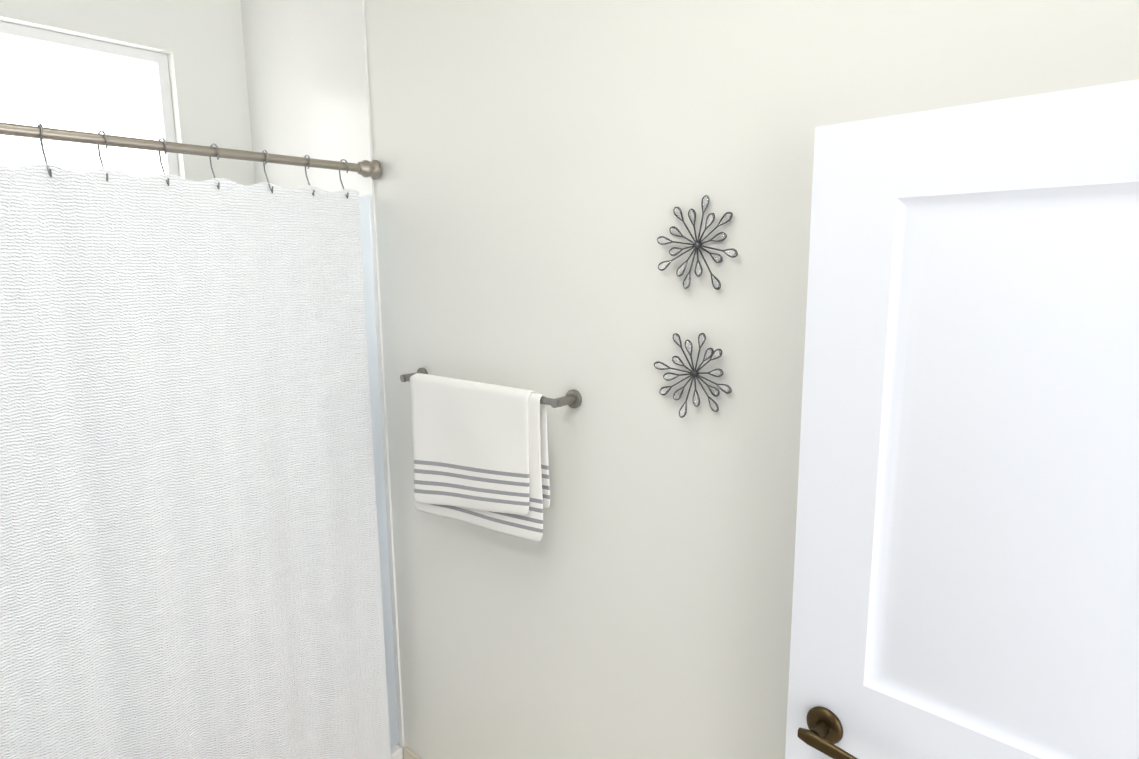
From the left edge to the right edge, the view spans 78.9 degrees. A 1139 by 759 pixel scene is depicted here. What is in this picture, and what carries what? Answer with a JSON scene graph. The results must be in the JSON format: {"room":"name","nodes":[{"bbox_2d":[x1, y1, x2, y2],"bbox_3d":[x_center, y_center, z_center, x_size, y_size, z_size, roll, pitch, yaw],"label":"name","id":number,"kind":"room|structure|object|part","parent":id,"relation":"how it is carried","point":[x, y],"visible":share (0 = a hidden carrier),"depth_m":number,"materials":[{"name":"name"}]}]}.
{"room":"bathroom","nodes":[
{"label":"bathroom","id":0,"kind":"room"},
{"bbox_2d":[0,0,254,184],"bbox_3d":[-1.730,-0.147,2.182,0.100,3.220,1.550,8,13,40],"label":"wall","id":1,"kind":"structure","parent":0,"point":[199,44],"depth_m":2.44,"materials":[{"name":"paint"}]},
{"bbox_2d":[0,21,178,176],"bbox_3d":[-1.716,-0.668,2.139,0.040,0.818,0.938,8,13,40],"label":"window","id":2,"kind":"structure","parent":1,"relation":"in","point":[52,79],"depth_m":2.26,"materials":[{"name":"white glass"}]},
{"bbox_2d":[364,0,1138,758],"bbox_3d":[-0.022,-0.101,1.813,3.180,3.220,0.100,8,13,40],"label":"wall","id":3,"kind":"structure","parent":0,"point":[548,166],"depth_m":1.63,"materials":[{"name":"paint"}]},
{"bbox_2d":[240,0,404,758],"bbox_3d":[-0.900,-0.205,2.482,0.764,3.219,0.008,8,13,40],"label":"wall","id":4,"kind":"structure","parent":3,"relation":"attached to","point":[306,61],"depth_m":2.32,"materials":[{"name":"white paint"}]},
{"bbox_2d":[404,747,421,758],"bbox_3d":[0.246,1.481,1.785,2.201,0.104,0.010,8,13,40],"label":"baseboard","id":5,"kind":"structure","parent":3,"relation":"attached to","point":[409,754],"depth_m":2.46,"materials":[{"name":"tile"}]},
{"bbox_2d":[400,367,581,540],"bbox_3d":[-0.250,0.208,1.928,0.656,0.420,0.103,8,13,40],"label":"towel rail","id":6,"kind":"object","parent":3,"relation":"attached to","point":[480,453],"visible":1,"depth_m":1.86,"materials":[{"name":"white fabric"}]},
{"bbox_2d":[411,373,542,517],"bbox_3d":[-0.272,0.211,1.921,0.483,0.419,0.067,8,12,40],"label":"towel","id":7,"kind":"object","parent":6,"relation":"hanging from","point":[475,443],"depth_m":1.88,"materials":[{"name":"fabric"}]},
{"bbox_2d":[654,333,731,417],"bbox_3d":[0.267,-0.009,1.489,0.188,0.186,0.029,8,13,40],"label":"art","id":8,"kind":"object","parent":3,"relation":"attached to","point":[711,353],"depth_m":1.49,"materials":[{"name":"grey metal"}]},
{"bbox_2d":[657,195,737,289],"bbox_3d":[0.268,-0.283,1.440,0.194,0.191,0.030,8,13,40],"label":"art","id":9,"kind":"object","parent":3,"relation":"attached to","point":[721,236],"depth_m":1.44,"materials":[{"name":"grey metal"}]},
{"bbox_3d":[-0.543,1.635,1.469,3.180,0.080,1.750,8,13,40],"label":"floor","id":10,"kind":"structure","parent":0,"visible":0},
{"bbox_2d":[390,744,402,758],"bbox_3d":[-1.130,1.466,1.947,0.100,0.104,1.532,8,13,40],"label":"shower curb","id":11,"kind":"object","parent":10,"relation":"on","point":[396,751],"visible":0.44,"depth_m":2.47,"materials":[{"name":"white"}]},
{"bbox_3d":[0.612,0.164,0.209,0.105,3.220,1.550,8,13,40],"label":"wall","id":12,"kind":"structure","parent":0,"visible":0},
{"bbox_2d":[785,79,1138,758],"bbox_3d":[0.704,0.614,1.074,0.760,2.020,0.035,9,13,43],"label":"door","id":13,"kind":"structure","parent":12,"relation":"in","point":[966,575],"depth_m":1.05,"materials":[{"name":"white paint"}]},
{"bbox_2d":[798,706,857,758],"bbox_3d":[0.492,0.648,1.219,0.180,0.069,0.073,8,13,40],"label":"door handle","id":14,"kind":"object","parent":13,"relation":"attached to","point":[823,734],"depth_m":1.25,"materials":[{"name":"gold metal"}]},
{"bbox_3d":[-1.900,-0.001,1.327,0.764,3.219,0.008,8,13,40],"label":"wall","id":15,"kind":"structure","parent":0,"visible":0},
{"bbox_2d":[0,122,398,758],"bbox_3d":[-1.092,0.432,1.732,0.094,2.045,1.532,8,13,40],"label":"shower curtain","id":16,"kind":"object","parent":15,"relation":"hanging from","point":[194,558],"visible":1,"depth_m":1.79,"materials":[{"name":"white fabric"}]},
{"bbox_3d":[-1.095,-0.546,1.562,0.060,0.060,1.532,8,12,40],"label":"rod","id":17,"kind":"part","parent":16,"relation":"part of","materials":[{"name":"silver metal"}]}
]}

